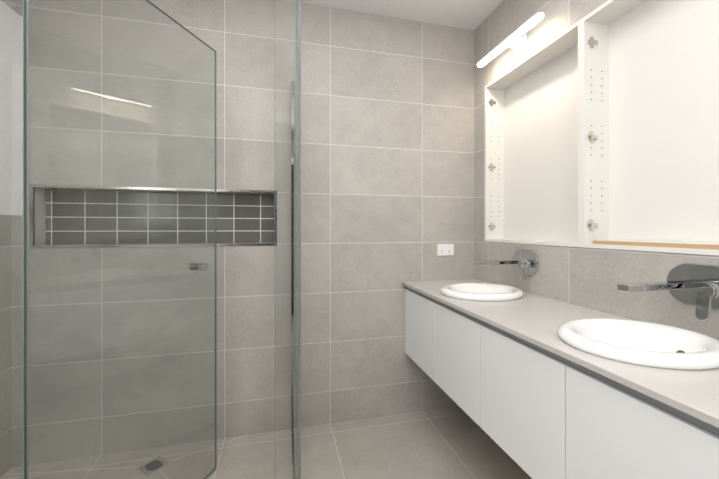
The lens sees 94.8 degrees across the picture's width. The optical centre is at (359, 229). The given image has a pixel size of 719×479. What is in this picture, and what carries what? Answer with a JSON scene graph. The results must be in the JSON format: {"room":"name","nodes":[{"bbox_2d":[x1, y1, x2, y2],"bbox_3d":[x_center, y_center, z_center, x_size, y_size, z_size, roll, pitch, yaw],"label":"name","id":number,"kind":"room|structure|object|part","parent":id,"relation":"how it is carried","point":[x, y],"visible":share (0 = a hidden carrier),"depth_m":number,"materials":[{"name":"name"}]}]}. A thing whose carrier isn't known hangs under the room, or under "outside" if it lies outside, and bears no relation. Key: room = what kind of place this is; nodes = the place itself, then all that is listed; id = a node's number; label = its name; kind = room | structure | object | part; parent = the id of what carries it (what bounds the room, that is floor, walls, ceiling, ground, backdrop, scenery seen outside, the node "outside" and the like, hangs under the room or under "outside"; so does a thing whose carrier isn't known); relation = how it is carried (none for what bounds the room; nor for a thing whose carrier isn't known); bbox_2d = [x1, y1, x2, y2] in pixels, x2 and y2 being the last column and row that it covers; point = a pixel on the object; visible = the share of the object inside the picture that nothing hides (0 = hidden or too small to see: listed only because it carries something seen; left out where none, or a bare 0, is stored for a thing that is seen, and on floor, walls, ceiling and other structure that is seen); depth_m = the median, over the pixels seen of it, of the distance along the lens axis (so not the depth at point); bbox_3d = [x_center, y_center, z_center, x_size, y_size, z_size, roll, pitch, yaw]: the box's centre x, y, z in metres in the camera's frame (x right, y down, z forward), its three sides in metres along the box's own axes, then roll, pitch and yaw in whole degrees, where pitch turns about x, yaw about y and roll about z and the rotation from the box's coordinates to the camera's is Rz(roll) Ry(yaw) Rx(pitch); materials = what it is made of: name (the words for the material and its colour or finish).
{"room":"bathroom","nodes":[
{"label":"bathroom","id":0,"kind":"room"},
{"bbox_2d":[0,0,11,476],"bbox_3d":[-1.501,-0.082,0.228,0.220,2.528,2.852,0,0,-13],"label":"wall","id":1,"kind":"structure","parent":0,"point":[4,260],"depth_m":1.60,"materials":[{"name":"tile"}]},
{"bbox_2d":[46,189,273,244],"bbox_3d":[-1.104,-0.065,1.949,1.180,0.300,0.130,0,0,-13],"label":"shower niche","id":2,"kind":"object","parent":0,"point":[244,218],"depth_m":1.88,"materials":[{"name":"tile"}]},
{"bbox_2d":[29,184,276,247],"bbox_3d":[-1.079,-0.065,1.841,1.202,0.322,0.093,0,0,-13],"label":"lining","id":3,"kind":"object","parent":2,"relation":"attached to","point":[41,215],"depth_m":1.75,"materials":[{"name":"tile"}]},
{"bbox_3d":[-1.069,-0.065,1.803,1.202,0.322,0.014,0,0,-13],"label":"back wall niche trim","id":4,"kind":"part","parent":3,"relation":"part of","materials":[{"name":"grey tile"}]},
{"bbox_2d":[11,0,473,466],"bbox_3d":[-0.500,-0.083,2.047,3.016,2.528,0.220,0,0,-13],"label":"wall","id":5,"kind":"structure","parent":0,"point":[387,105],"depth_m":1.90,"materials":[{"name":"tile"}]},
{"bbox_2d":[437,244,453,255],"bbox_3d":[0.568,0.136,2.184,0.118,0.076,0.011,0,0,-13],"label":"double electrical outlet","id":6,"kind":"object","parent":5,"relation":"attached to","point":[445,249],"visible":1,"depth_m":2.18,"materials":[{"name":"white plastic"}]},
{"bbox_2d":[0,406,531,478],"bbox_3d":[-0.167,1.242,0.662,3.016,0.120,3.072,0,0,-13],"label":"floor","id":7,"kind":"structure","parent":0,"point":[455,442],"depth_m":1.73,"materials":[{"name":"tile"}]},
{"bbox_2d":[4,435,245,478],"bbox_3d":[-0.983,1.181,1.355,1.310,0.001,0.903,0,0,-13],"label":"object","id":8,"kind":"object","parent":7,"relation":"on","point":[126,467],"visible":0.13,"depth_m":1.63,"materials":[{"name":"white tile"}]},
{"bbox_2d":[138,456,169,476],"bbox_3d":[-1.023,1.178,1.648,0.104,0.004,0.104,0,0,32],"label":"shower drain","id":9,"kind":"object","parent":8,"relation":"on","point":[153,469],"depth_m":1.64,"materials":[{"name":"silver metal"}]},
{"bbox_2d":[0,0,300,478],"bbox_3d":[-0.945,0.154,1.350,1.381,2.054,0.926,0,0,-13],"label":"screen","id":10,"kind":"object","parent":7,"relation":"on","point":[295,227],"visible":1,"depth_m":1.07,"materials":[{"name":"clear glass"}]},
{"bbox_3d":[-0.804,0.149,1.258,0.010,2.036,0.745,0,0,16],"label":"door","id":11,"kind":"part","parent":10,"relation":"part of","materials":[{"name":"clear glass"}]},
{"bbox_3d":[-0.734,0.171,1.506,0.078,0.034,0.034,0,0,16],"label":"door knob","id":12,"kind":"part","parent":10,"relation":"part of","materials":[{"name":"silver metal"}]},
{"bbox_2d":[285,0,503,29],"bbox_3d":[-0.167,-1.406,0.660,3.016,0.120,3.072,0,0,-13],"label":"ceiling","id":13,"kind":"structure","parent":0,"point":[470,14],"depth_m":2.02,"materials":[{"name":"white paint"}]},
{"bbox_2d":[474,0,718,339],"bbox_3d":[1.218,-0.083,0.880,0.220,2.528,2.852,0,0,-13],"label":"wall","id":14,"kind":"structure","parent":0,"point":[591,278],"depth_m":1.50,"materials":[{"name":"tile"}]},
{"bbox_2d":[476,249,538,280],"bbox_3d":[0.765,0.189,1.744,0.257,0.162,0.190,0,0,-13],"label":"tap","id":15,"kind":"object","parent":14,"relation":"attached to","point":[524,261],"visible":1,"depth_m":1.74,"materials":[{"name":"silver metal"}]},
{"bbox_2d":[477,13,543,66],"bbox_3d":[0.827,-1.009,1.792,0.113,0.060,0.506,0,0,-13],"label":"light","id":16,"kind":"object","parent":14,"relation":"attached to","point":[516,41],"visible":1,"depth_m":1.76,"materials":[{"name":"white plastic"}]},
{"bbox_2d":[404,287,718,478],"bbox_3d":[0.840,0.586,0.903,0.503,0.409,2.629,0,0,-13],"label":"bathroom vanity","id":17,"kind":"object","parent":14,"relation":"attached to","point":[533,386],"depth_m":0.98,"materials":[{"name":"white laminate"}]},
{"bbox_2d":[402,279,718,430],"bbox_3d":[0.831,0.361,0.900,0.520,0.050,2.629,0,0,-13],"label":"countertop","id":18,"kind":"structure","parent":17,"relation":"on","point":[696,396],"depth_m":0.88,"materials":[{"name":"grey stone"}]},
{"bbox_2d":[426,279,545,302],"bbox_3d":[0.630,0.357,1.718,0.420,0.108,0.370,0,0,-13],"label":"sink","id":19,"kind":"object","parent":18,"relation":"in","point":[470,290],"depth_m":1.70,"materials":[{"name":"white ceramic"}]},
{"bbox_2d":[526,312,718,378],"bbox_3d":[0.810,0.358,0.968,0.420,0.108,0.370,0,0,-13],"label":"sink","id":20,"kind":"object","parent":18,"relation":"in","point":[651,350],"depth_m":0.98,"materials":[{"name":"white ceramic"}]},
{"bbox_2d":[617,263,718,320],"bbox_3d":[0.943,0.189,1.000,0.257,0.162,0.190,0,0,-13],"label":"tap","id":21,"kind":"object","parent":14,"relation":"attached to","point":[694,285],"visible":1,"depth_m":1.02,"materials":[{"name":"silver metal"}]},
{"bbox_3d":[1.237,-0.418,1.094,0.083,0.992,2.200,0,0,-13],"label":"wall","id":22,"kind":"structure","parent":0,"visible":0},
{"bbox_2d":[484,26,571,246],"bbox_3d":[0.951,-0.418,1.788,0.136,0.992,0.717,0,0,-13],"label":"upper cabinet","id":23,"kind":"object","parent":22,"relation":"attached to","point":[528,107],"depth_m":1.89,"materials":[{"name":"white wood"}]},
{"bbox_2d":[572,0,718,255],"bbox_3d":[1.124,-0.418,1.066,0.136,0.992,0.833,0,0,-13],"label":"upper cabinet","id":24,"kind":"object","parent":22,"relation":"attached to","point":[601,126],"depth_m":1.30,"materials":[{"name":"white wood"}]},
{"bbox_2d":[593,240,718,249],"bbox_3d":[1.128,0.054,1.054,0.116,0.016,0.734,0,0,-13],"label":"shelf","id":25,"kind":"object","parent":24,"relation":"attached to","point":[604,244],"depth_m":1.18,"materials":[{"name":"white wood"}]}
]}

